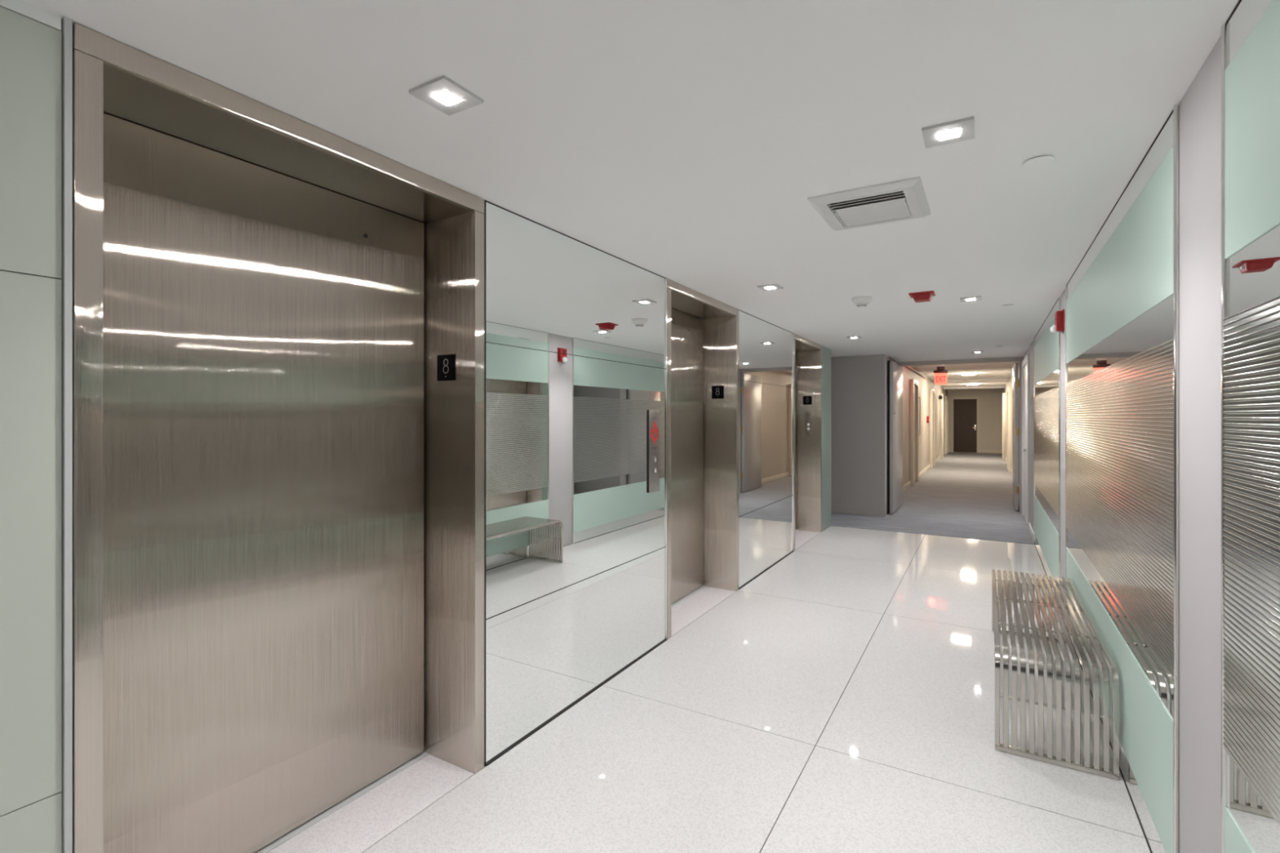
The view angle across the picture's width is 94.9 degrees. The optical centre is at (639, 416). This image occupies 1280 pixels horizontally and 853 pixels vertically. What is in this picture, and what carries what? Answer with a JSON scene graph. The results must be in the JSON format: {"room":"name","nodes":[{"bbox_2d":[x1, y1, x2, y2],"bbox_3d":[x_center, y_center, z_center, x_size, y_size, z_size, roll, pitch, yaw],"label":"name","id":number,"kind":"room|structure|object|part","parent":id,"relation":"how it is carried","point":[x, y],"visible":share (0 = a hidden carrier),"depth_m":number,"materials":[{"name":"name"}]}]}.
{"room":"lobby","nodes":[
{"label":"lobby","id":0,"kind":"room"},
{"bbox_2d":[0,19,62,791],"bbox_3d":[-0.785,0.285,4.146,1.835,2.430,10.345,0,0,31],"label":"wall","id":1,"kind":"structure","parent":0,"point":[61,20],"depth_m":1.34,"materials":[{"name":"grey paint"}]},
{"bbox_2d":[0,0,72,852],"bbox_3d":[-1.492,0.285,1.118,0.020,2.430,0.610,0,0,31],"label":"wall panel","id":2,"kind":"object","parent":1,"relation":"attached to","point":[36,56],"visible":1,"depth_m":1.33,"materials":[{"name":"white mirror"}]},
{"bbox_3d":[-1.500,-0.608,1.114,0.010,0.574,0.594,0,0,31],"label":"glass pane","id":3,"kind":"part","parent":2,"relation":"part of","materials":[{"name":"green glass"}]},
{"bbox_3d":[-1.500,0.277,1.114,0.010,1.189,0.594,0,0,31],"label":"glass pane","id":4,"kind":"part","parent":2,"relation":"part of","materials":[{"name":"green glass"}]},
{"bbox_3d":[-1.500,1.185,1.114,0.010,0.622,0.594,0,0,31],"label":"glass pane","id":5,"kind":"part","parent":2,"relation":"part of","materials":[{"name":"green glass"}]},
{"bbox_3d":[-1.340,0.285,1.374,0.018,2.430,0.013,0,0,31],"label":"edge trim","id":6,"kind":"part","parent":2,"relation":"part of","materials":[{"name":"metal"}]},
{"bbox_2d":[72,22,484,852],"bbox_3d":[-1.173,0.301,2.051,0.406,2.458,1.311,0,0,31],"label":"elevator","id":7,"kind":"object","parent":1,"relation":"attached to","point":[278,317],"visible":0.95,"depth_m":2.00,"materials":[{"name":"metal"}]},
{"bbox_3d":[-1.276,0.315,2.107,0.028,2.351,1.193,0,0,31],"label":"door panel","id":8,"kind":"part","parent":7,"relation":"part of","materials":[{"name":"metal"}]},
{"bbox_3d":[-1.265,1.509,2.105,0.052,0.022,1.205,0,0,31],"label":"sill","id":9,"kind":"part","parent":7,"relation":"part of","materials":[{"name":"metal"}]},
{"bbox_3d":[-0.842,-0.212,2.552,0.113,0.113,0.004,0,0,31],"label":"floor number plate","id":10,"kind":"part","parent":7,"relation":"part of","materials":[{"name":"black plastic"}]},
{"bbox_2d":[484,200,667,766],"bbox_3d":[-0.244,0.285,3.238,0.018,2.430,1.670,0,0,31],"label":"wall mirror","id":11,"kind":"object","parent":1,"relation":"attached to","point":[575,331],"visible":1,"depth_m":2.99,"materials":[{"name":"white mirror"}]},
{"bbox_2d":[485,201,665,368],"bbox_3d":[-0.246,-0.623,3.241,0.007,0.602,1.654,0,0,31],"label":"mirror glass","id":12,"kind":"object","parent":11,"relation":"on","point":[549,291],"depth_m":3.01,"materials":[{"name":"white"}]},
{"bbox_2d":[485,342,665,618],"bbox_3d":[-0.246,0.276,3.241,0.007,1.189,1.654,0,0,31],"label":"mirror glass","id":13,"kind":"object","parent":11,"relation":"on","point":[569,504],"depth_m":3.00,"materials":[{"name":"white"}]},
{"bbox_2d":[485,546,665,764],"bbox_3d":[-0.246,1.185,3.241,0.007,0.618,1.654,0,0,31],"label":"mirror glass","id":14,"kind":"object","parent":11,"relation":"attached to","point":[546,652],"depth_m":3.01,"materials":[{"name":"white"}]},
{"bbox_2d":[648,409,659,493],"bbox_3d":[0.092,0.221,3.789,0.018,0.531,0.135,0,0,31],"label":"panel","id":15,"kind":"object","parent":11,"relation":"attached to","point":[653,415],"visible":1,"depth_m":3.78,"materials":[{"name":"metal"}]},
{"bbox_3d":[0.176,0.285,3.943,0.010,2.430,0.012,0,0,31],"label":"edge trim","id":16,"kind":"part","parent":11,"relation":"part of","materials":[{"name":"silver metal"}]},
{"bbox_2d":[666,279,738,639],"bbox_3d":[0.347,0.301,4.627,0.406,2.458,1.315,0,0,31],"label":"elevator","id":17,"kind":"object","parent":1,"relation":"attached to","point":[703,330],"visible":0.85,"depth_m":5.05,"materials":[{"name":"metal"}]},
{"bbox_3d":[0.244,0.315,4.683,0.028,2.351,1.197,0,0,31],"label":"door panel","id":18,"kind":"part","parent":17,"relation":"part of","materials":[{"name":"metal"}]},
{"bbox_3d":[0.255,1.509,4.681,0.052,0.022,1.209,0,0,31],"label":"sill","id":19,"kind":"part","parent":17,"relation":"part of","materials":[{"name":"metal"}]},
{"bbox_3d":[0.679,-0.212,5.130,0.113,0.113,0.004,0,0,31],"label":"floor number plate","id":20,"kind":"part","parent":17,"relation":"part of","materials":[{"name":"black plastic"}]},
{"bbox_2d":[738,309,793,589],"bbox_3d":[1.281,0.285,5.823,0.018,2.430,1.687,0,0,31],"label":"wall mirror","id":21,"kind":"object","parent":1,"relation":"attached to","point":[766,349],"visible":1,"depth_m":5.68,"materials":[{"name":"white mirror"}]},
{"bbox_2d":[738,310,792,387],"bbox_3d":[1.279,-0.623,5.827,0.007,0.602,1.671,0,0,31],"label":"mirror glass","id":22,"kind":"object","parent":21,"relation":"on","point":[765,348],"depth_m":5.68,"materials":[{"name":"white"}]},
{"bbox_2d":[738,380,792,516],"bbox_3d":[1.279,0.276,5.827,0.007,1.189,1.671,0,0,31],"label":"mirror glass","id":23,"kind":"object","parent":21,"relation":"on","point":[765,407],"depth_m":5.70,"materials":[{"name":"white"}]},
{"bbox_2d":[738,495,792,588],"bbox_3d":[1.279,1.185,5.827,0.007,0.618,1.671,0,0,31],"label":"mirror glass","id":24,"kind":"object","parent":21,"relation":"attached to","point":[766,530],"depth_m":5.68,"materials":[{"name":"white"}]},
{"bbox_3d":[1.705,0.285,6.536,0.010,2.430,0.012,0,0,31],"label":"edge trim","id":25,"kind":"part","parent":21,"relation":"part of","materials":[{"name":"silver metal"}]},
{"bbox_2d":[793,333,822,551],"bbox_3d":[1.869,0.301,7.207,0.406,2.458,1.287,0,0,31],"label":"elevator","id":26,"kind":"object","parent":1,"relation":"attached to","point":[807,354],"visible":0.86,"depth_m":7.67,"materials":[{"name":"metal"}]},
{"bbox_3d":[1.766,0.315,7.263,0.028,2.351,1.169,0,0,31],"label":"door panel","id":27,"kind":"part","parent":26,"relation":"part of","materials":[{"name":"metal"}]},
{"bbox_3d":[2.194,-0.212,7.699,0.113,0.113,0.004,0,0,31],"label":"floor number plate","id":28,"kind":"part","parent":26,"relation":"part of","materials":[{"name":"black plastic"}]},
{"bbox_2d":[804,413,812,435],"bbox_3d":[2.202,0.103,7.690,0.098,0.273,0.009,0,0,31],"label":"panel","id":29,"kind":"object","parent":26,"relation":"attached to","point":[808,417],"visible":1,"depth_m":7.69,"materials":[{"name":"metal"}]},
{"bbox_2d":[822,346,831,530],"bbox_3d":[2.505,0.286,7.903,0.011,2.427,0.547,0,0,31],"label":"wall panel","id":30,"kind":"object","parent":1,"relation":"attached to","point":[826,353],"visible":1,"depth_m":7.90,"materials":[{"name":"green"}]},
{"bbox_2d":[22,0,1239,362],"bbox_3d":[0.964,-0.980,4.598,4.588,0.100,12.900,0,0,31],"label":"ceiling","id":31,"kind":"structure","parent":0,"point":[687,143],"depth_m":1.81,"materials":[{"name":"paint"}]},
{"bbox_2d":[408,75,484,115],"bbox_3d":[-0.559,-0.925,1.700,0.146,0.010,0.146,0,0,31],"label":"recessed light","id":32,"kind":"object","parent":31,"relation":"in","point":[442,93],"visible":1,"depth_m":1.69,"materials":[{"name":"grey"}]},
{"bbox_2d":[757,284,783,290],"bbox_3d":[0.935,-0.925,4.209,0.146,0.010,0.146,0,0,31],"label":"recessed light","id":33,"kind":"object","parent":31,"relation":"in","point":[771,286],"visible":1,"depth_m":4.20,"materials":[{"name":"grey"}]},
{"bbox_2d":[846,335,862,338],"bbox_3d":[2.499,-0.925,6.862,0.146,0.010,0.146,0,0,31],"label":"recessed light","id":34,"kind":"object","parent":31,"relation":"in","point":[858,336],"visible":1,"depth_m":6.84,"materials":[{"name":"grey"}]},
{"bbox_2d":[851,296,872,306],"bbox_3d":[1.738,-0.897,4.606,0.156,0.066,0.156,0,0,31],"label":"smoke detector","id":35,"kind":"object","parent":31,"relation":"attached to","point":[860,301],"visible":1,"depth_m":4.56,"materials":[{"name":"white plastic"}]},
{"bbox_2d":[807,176,929,231],"bbox_3d":[1.018,-1.073,2.589,0.433,0.334,0.475,0,0,31],"label":"ceiling vent","id":36,"kind":"object","parent":31,"relation":"in","point":[905,199],"visible":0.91,"depth_m":2.55,"materials":[{"name":"metal"}]},
{"bbox_3d":[0.931,-0.915,2.722,0.004,0.019,0.219,0,0,31],"label":"plate","id":37,"kind":"part","parent":36,"relation":"part of","materials":[{"name":"metal"}]},
{"bbox_3d":[1.176,-0.915,2.577,0.004,0.019,0.219,0,0,31],"label":"plate","id":38,"kind":"part","parent":36,"relation":"part of","materials":[{"name":"metal"}]},
{"bbox_2d":[908,290,935,302],"bbox_3d":[2.138,-0.902,4.451,0.170,0.055,0.160,0,0,31],"label":"fire alarm","id":39,"kind":"object","parent":31,"relation":"attached to","point":[924,296],"visible":1,"depth_m":4.41,"materials":[{"name":"red plastic"}]},
{"bbox_3d":[2.138,-0.924,4.451,0.170,0.012,0.160,0,0,31],"label":"plate","id":40,"kind":"part","parent":39,"relation":"part of","materials":[{"name":"red plastic"}]},
{"bbox_2d":[921,115,974,148],"bbox_3d":[1.008,-0.925,1.919,0.146,0.010,0.146,0,0,31],"label":"recessed light","id":41,"kind":"object","parent":31,"relation":"in","point":[961,130],"visible":1,"depth_m":1.91,"materials":[{"name":"grey"}]},
{"bbox_2d":[960,295,981,302],"bbox_3d":[2.603,-0.925,4.624,0.146,0.010,0.146,0,0,31],"label":"recessed light","id":42,"kind":"object","parent":31,"relation":"in","point":[972,298],"visible":1,"depth_m":4.61,"materials":[{"name":"grey"}]},
{"bbox_2d":[1000,304,1013,307],"bbox_3d":[3.071,-0.925,4.911,0.094,0.009,0.094,0,0,31],"label":"sprinkler cover","id":43,"kind":"object","parent":31,"relation":"attached to","point":[1005,305],"visible":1,"depth_m":4.89,"materials":[{"name":"paint"}]},
{"bbox_2d":[1022,155,1053,168],"bbox_3d":[1.446,-0.925,2.133,0.094,0.009,0.094,0,0,31],"label":"sprinkler cover","id":44,"kind":"object","parent":31,"relation":"attached to","point":[1040,161],"visible":1,"depth_m":2.13,"materials":[{"name":"paint"}]},
{"bbox_2d":[362,525,1150,852],"bbox_3d":[0.879,1.540,3.130,2.741,0.080,10.285,0,0,31],"label":"floor","id":45,"kind":"structure","parent":0,"point":[842,699],"depth_m":2.66,"materials":[{"name":"white tile"}]},
{"bbox_2d":[991,568,1119,780],"bbox_3d":[2.217,1.274,3.264,0.440,0.448,1.705,0,0,31],"label":"bench","id":46,"kind":"object","parent":45,"relation":"on","point":[1008,590],"visible":1,"depth_m":2.60,"materials":[{"name":"metal"}]},
{"bbox_3d":[2.644,1.486,3.987,0.440,0.025,0.026,0,0,31],"label":"rail","id":47,"kind":"part","parent":46,"relation":"part of","materials":[{"name":"metal"}]},
{"bbox_3d":[2.483,1.063,3.713,0.436,0.013,0.013,0,0,31],"label":"cross rod","id":48,"kind":"part","parent":46,"relation":"part of","materials":[{"name":"metal"}]},
{"bbox_3d":[2.249,1.063,3.317,0.436,0.013,0.013,0,0,31],"label":"cross rod","id":49,"kind":"part","parent":46,"relation":"part of","materials":[{"name":"metal"}]},
{"bbox_3d":[2.015,1.063,2.921,0.436,0.013,0.013,0,0,31],"label":"cross rod","id":50,"kind":"part","parent":46,"relation":"part of","materials":[{"name":"metal"}]},
{"bbox_3d":[1.791,1.255,2.540,0.436,0.013,0.013,0,0,31],"label":"cross rod","id":51,"kind":"part","parent":46,"relation":"part of","materials":[{"name":"metal"}]},
{"bbox_3d":[1.791,1.486,2.540,0.440,0.025,0.026,0,0,31],"label":"rail","id":52,"kind":"part","parent":46,"relation":"part of","materials":[{"name":"metal"}]},
{"bbox_2d":[831,354,897,515],"bbox_3d":[3.006,0.285,10.029,2.388,2.430,1.470,0,0,31],"label":"wall","id":53,"kind":"structure","parent":0,"point":[859,384],"depth_m":8.98,"materials":[{"name":"grey paint"}]},
{"bbox_2d":[831,504,885,516],"bbox_3d":[2.633,1.435,9.386,2.400,0.121,0.016,0,0,31],"label":"baseboard","id":54,"kind":"structure","parent":53,"relation":"attached to","point":[879,512],"depth_m":8.96,"materials":[{"name":"grey paint"}]},
{"bbox_2d":[897,356,1023,512],"bbox_3d":[5.207,0.190,9.665,2.390,2.620,0.140,0,0,31],"label":"doorway","id":55,"kind":"structure","parent":53,"relation":"in","point":[1020,359],"depth_m":9.26,"materials":[{"name":"grey paint"}]},
{"bbox_2d":[888,360,902,513],"bbox_3d":[4.124,0.314,9.473,0.080,2.348,1.210,0,0,31],"label":"door","id":56,"kind":"structure","parent":55,"relation":"attached to","point":[895,370],"depth_m":9.14,"materials":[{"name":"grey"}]},
{"bbox_2d":[1012,362,1019,511],"bbox_3d":[6.176,0.317,9.655,0.061,2.323,1.053,0,0,31],"label":"door","id":57,"kind":"structure","parent":55,"relation":"attached to","point":[1015,381],"depth_m":9.23,"materials":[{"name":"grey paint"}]},
{"bbox_2d":[902,365,947,486],"bbox_3d":[8.582,0.190,17.542,0.200,2.620,16.860,0,0,31],"label":"wall","id":58,"kind":"structure","parent":0,"point":[924,384],"depth_m":14.83,"materials":[{"name":"beige paint"}]},
{"bbox_2d":[910,378,918,486],"bbox_3d":[6.127,0.343,13.104,0.080,2.306,1.100,0,0,31],"label":"door","id":59,"kind":"structure","parent":58,"relation":"in","point":[913,383],"depth_m":12.67,"materials":[{"name":"beige paint"}]},
{"bbox_3d":[5.869,0.343,12.676,0.070,2.306,0.100,0,0,31],"label":"casing","id":60,"kind":"part","parent":59,"relation":"part of","materials":[{"name":"beige paint"}]},
{"bbox_3d":[6.101,0.391,13.120,0.020,2.178,0.896,0,0,31],"label":"panel","id":61,"kind":"part","parent":59,"relation":"part of","materials":[{"name":"beige paint"}]},
{"bbox_3d":[6.123,-0.755,13.107,0.070,0.110,0.900,0,0,31],"label":"casing","id":62,"kind":"part","parent":59,"relation":"part of","materials":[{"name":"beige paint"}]},
{"bbox_3d":[6.377,0.343,13.537,0.070,2.306,0.100,0,0,31],"label":"casing","id":63,"kind":"part","parent":59,"relation":"part of","materials":[{"name":"beige paint"}]},
{"bbox_2d":[904,365,927,378],"bbox_3d":[6.017,-1.030,12.937,0.060,0.060,6.200,0,0,31],"label":"crown molding","id":64,"kind":"structure","parent":58,"relation":"attached to","point":[911,368],"depth_m":13.28,"materials":[{"name":"beige paint"}]},
{"bbox_2d":[918,396,920,435],"bbox_3d":[6.678,-0.015,14.056,0.063,0.906,0.036,0,0,31],"label":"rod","id":65,"kind":"object","parent":58,"relation":"attached to","point":[919,397],"visible":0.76,"depth_m":14.04,"materials":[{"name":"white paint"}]},
{"bbox_3d":[6.694,-0.015,14.047,0.026,0.870,0.026,0,0,31],"label":"rod","id":66,"kind":"part","parent":65,"relation":"part of","materials":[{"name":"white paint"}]},
{"bbox_2d":[902,451,945,493],"bbox_3d":[8.674,1.438,17.488,0.014,0.116,16.860,0,0,31],"label":"baseboard","id":67,"kind":"structure","parent":58,"relation":"attached to","point":[921,473],"depth_m":14.68,"materials":[{"name":"beige paint"}]},
{"bbox_2d":[929,388,935,467],"bbox_3d":[8.743,0.343,17.540,0.080,2.306,1.100,0,0,31],"label":"door","id":68,"kind":"structure","parent":58,"relation":"in","point":[932,392],"depth_m":17.08,"materials":[{"name":"beige paint"}]},
{"bbox_3d":[8.485,0.343,17.112,0.070,2.306,0.100,0,0,31],"label":"casing","id":69,"kind":"part","parent":68,"relation":"part of","materials":[{"name":"beige paint"}]},
{"bbox_3d":[8.993,0.343,17.973,0.070,2.306,0.100,0,0,31],"label":"casing","id":70,"kind":"part","parent":68,"relation":"part of","materials":[{"name":"beige paint"}]},
{"bbox_2d":[939,393,943,459],"bbox_3d":[10.775,0.343,20.986,0.080,2.306,1.100,0,0,31],"label":"door","id":71,"kind":"structure","parent":58,"relation":"in","point":[941,401],"depth_m":20.52,"materials":[{"name":"beige paint"}]},
{"bbox_3d":[10.517,0.343,20.557,0.070,2.306,0.100,0,0,31],"label":"casing","id":72,"kind":"part","parent":71,"relation":"part of","materials":[{"name":"beige paint"}]},
{"bbox_3d":[11.025,0.343,21.419,0.070,2.306,0.100,0,0,31],"label":"casing","id":73,"kind":"part","parent":71,"relation":"part of","materials":[{"name":"beige paint"}]},
{"bbox_2d":[944,395,948,454],"bbox_3d":[12.300,0.343,23.570,0.080,2.306,1.100,0,0,31],"label":"door","id":74,"kind":"structure","parent":58,"relation":"in","point":[946,398],"depth_m":23.11,"materials":[{"name":"beige paint"}]},
{"bbox_3d":[12.041,0.343,23.142,0.070,2.306,0.100,0,0,31],"label":"casing","id":75,"kind":"part","parent":74,"relation":"part of","materials":[{"name":"beige paint"}]},
{"bbox_3d":[12.549,0.343,24.003,0.070,2.306,0.100,0,0,31],"label":"casing","id":76,"kind":"part","parent":74,"relation":"part of","materials":[{"name":"beige paint"}]},
{"bbox_2d":[829,452,1034,544],"bbox_3d":[8.032,1.513,16.386,4.588,0.034,19.812,0,0,31],"label":"floor","id":77,"kind":"structure","parent":0,"point":[969,495],"depth_m":9.77,"materials":[{"name":"grey carpet"}]},
{"bbox_2d":[911,361,1018,390],"bbox_3d":[9.541,-1.170,17.012,2.390,0.100,17.000,0,0,31],"label":"ceiling","id":78,"kind":"structure","parent":0,"point":[994,374],"depth_m":15.85,"materials":[{"name":"paint"}]},
{"bbox_2d":[933,364,947,384],"bbox_3d":[6.029,-0.880,11.777,0.250,0.480,0.105,0,0,31],"label":"exit sign","id":79,"kind":"object","parent":78,"relation":"hanging from","point":[940,374],"visible":0.94,"depth_m":11.75,"materials":[{"name":"plastic"}]},
{"bbox_2d":[915,364,1013,373],"bbox_3d":[7.381,-1.085,13.351,1.990,0.070,0.500,0,0,31],"label":"beam","id":80,"kind":"structure","parent":78,"relation":"attached to","point":[997,366],"depth_m":13.12,"materials":[{"name":"paint"}]},
{"bbox_2d":[960,372,976,375],"bbox_3d":[8.495,-1.103,15.191,0.340,0.035,0.340,0,0,31],"label":"recessed light","id":81,"kind":"object","parent":78,"relation":"in","point":[962,374],"visible":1,"depth_m":15.06,"materials":[{"name":"white paint"}]},
{"bbox_2d":[933,377,1008,383],"bbox_3d":[10.074,-1.085,17.916,1.990,0.070,0.500,0,0,31],"label":"beam","id":82,"kind":"structure","parent":78,"relation":"attached to","point":[979,380],"depth_m":17.64,"materials":[{"name":"paint"}]},
{"bbox_2d":[943,386,1004,389],"bbox_3d":[12.563,-1.085,22.137,1.990,0.070,0.500,0,0,31],"label":"beam","id":83,"kind":"structure","parent":78,"relation":"attached to","point":[976,387],"depth_m":21.92,"materials":[{"name":"paint"}]},
{"bbox_2d":[947,388,1003,453],"bbox_3d":[13.834,0.190,24.290,2.390,2.620,0.100,0,0,31],"label":"wall","id":84,"kind":"structure","parent":0,"point":[990,400],"depth_m":24.00,"materials":[{"name":"beige paint"}]},
{"bbox_2d":[951,396,979,453],"bbox_3d":[13.492,0.338,24.390,1.030,2.316,0.075,0,0,31],"label":"door","id":85,"kind":"structure","parent":84,"relation":"in","point":[965,411],"depth_m":24.40,"materials":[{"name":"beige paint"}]},
{"bbox_2d":[979,449,1002,453],"bbox_3d":[14.298,1.438,23.950,0.816,0.116,0.014,0,0,31],"label":"baseboard","id":86,"kind":"structure","parent":84,"relation":"attached to","point":[980,451],"depth_m":23.92,"materials":[{"name":"beige paint"}]},
{"bbox_2d":[1003,361,1019,484],"bbox_3d":[10.469,0.190,16.430,0.200,2.620,16.860,0,0,31],"label":"wall","id":87,"kind":"structure","parent":0,"point":[1009,383],"depth_m":15.89,"materials":[{"name":"beige paint"}]},
{"bbox_2d":[1002,392,1005,460],"bbox_3d":[12.670,0.343,20.448,0.090,2.306,1.100,0,0,31],"label":"door","id":88,"kind":"structure","parent":87,"relation":"in","point":[1003,393],"depth_m":19.97,"materials":[{"name":"beige paint"}]},
{"bbox_3d":[12.924,0.343,20.879,0.090,2.306,0.100,0,0,31],"label":"casing","id":89,"kind":"part","parent":88,"relation":"part of","materials":[{"name":"beige paint"}]},
{"bbox_2d":[1007,386,1011,472],"bbox_3d":[10.185,0.343,16.225,0.080,2.306,1.100,0,0,31],"label":"door","id":90,"kind":"structure","parent":87,"relation":"in","point":[1009,388],"depth_m":15.75,"materials":[{"name":"beige paint"}]},
{"bbox_3d":[10.444,0.343,16.654,0.070,2.306,0.100,0,0,31],"label":"casing","id":91,"kind":"part","parent":90,"relation":"part of","materials":[{"name":"beige paint"}]},
{"bbox_2d":[1023,339,1034,532],"bbox_3d":[2.768,0.285,3.534,0.198,2.430,12.900,0,0,31],"label":"wall","id":92,"kind":"structure","parent":0,"point":[1032,345],"depth_m":7.32,"materials":[{"name":"grey paint"}]},
{"bbox_2d":[1022,353,1030,529],"bbox_3d":[5.477,0.333,8.368,0.067,2.326,1.440,0,0,31],"label":"door","id":93,"kind":"structure","parent":92,"relation":"in","point":[1026,362],"depth_m":8.22,"materials":[{"name":"white paint"}]},
{"bbox_3d":[5.498,0.375,8.355,0.018,2.226,1.256,0,0,31],"label":"panel","id":94,"kind":"part","parent":93,"relation":"part of","materials":[{"name":"white paint"}]},
{"bbox_2d":[1028,522,1034,542],"bbox_3d":[4.889,1.443,7.339,0.014,0.106,0.890,0,0,31],"label":"baseboard","id":95,"kind":"structure","parent":92,"relation":"attached to","point":[1030,529],"depth_m":7.24,"materials":[{"name":"white paint"}]},
{"bbox_2d":[1034,296,1060,593],"bbox_3d":[3.954,0.285,5.739,0.016,2.430,2.789,0,0,31],"label":"wall panel","id":96,"kind":"object","parent":92,"relation":"attached to","point":[1046,344],"visible":0.99,"depth_m":5.41,"materials":[{"name":"green glass"}]},
{"bbox_3d":[3.249,0.285,4.544,0.016,2.430,0.013,0,0,31],"label":"edge trim","id":97,"kind":"part","parent":96,"relation":"part of","materials":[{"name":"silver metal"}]},
{"bbox_2d":[1060,288,1065,622],"bbox_3d":[3.139,0.285,4.345,0.008,2.430,0.437,0,0,31],"label":"pillar","id":98,"kind":"structure","parent":92,"relation":"attached to","point":[1063,295],"depth_m":4.38,"materials":[{"name":"beige paint"}]},
{"bbox_2d":[1049,309,1064,333],"bbox_3d":[3.098,-0.701,4.367,0.084,0.167,0.124,0,0,31],"label":"fire alarm strobe","id":99,"kind":"object","parent":98,"relation":"attached to","point":[1059,326],"visible":1,"depth_m":4.32,"materials":[{"name":"red plastic"}]},
{"bbox_3d":[3.129,-0.705,4.348,0.012,0.160,0.124,0,0,31],"label":"plate","id":100,"kind":"part","parent":99,"relation":"part of","materials":[{"name":"red plastic"}]},
{"bbox_2d":[1065,103,1179,852],"bbox_3d":[2.310,0.285,2.952,0.016,2.430,2.801,0,0,31],"label":"wall panel","id":101,"kind":"object","parent":92,"relation":"attached to","point":[1122,297],"visible":0.98,"depth_m":2.23,"materials":[{"name":"silver metal"}]},
{"bbox_3d":[3.018,0.285,4.153,0.016,2.430,0.013,0,0,31],"label":"edge trim","id":102,"kind":"part","parent":101,"relation":"part of","materials":[{"name":"silver metal"}]},
{"bbox_3d":[1.602,0.285,1.752,0.016,2.430,0.013,0,0,31],"label":"edge trim","id":103,"kind":"part","parent":101,"relation":"part of","materials":[{"name":"silver metal"}]},
{"bbox_2d":[1179,35,1221,852],"bbox_3d":[1.501,0.285,1.568,0.008,2.430,0.398,0,0,31],"label":"pillar","id":104,"kind":"structure","parent":92,"relation":"attached to","point":[1200,107],"depth_m":1.57,"materials":[{"name":"beige paint"}]},
{"bbox_2d":[1221,0,1279,852],"bbox_3d":[1.065,0.285,0.841,0.016,2.430,1.294,0,0,31],"label":"wall panel","id":105,"kind":"object","parent":92,"relation":"attached to","point":[1251,34],"visible":1,"depth_m":1.25,"materials":[{"name":"silver metal"}]},
{"bbox_3d":[1.390,0.285,1.392,0.016,2.430,0.013,0,0,31],"label":"edge trim","id":106,"kind":"part","parent":105,"relation":"part of","materials":[{"name":"silver metal"}]}
]}

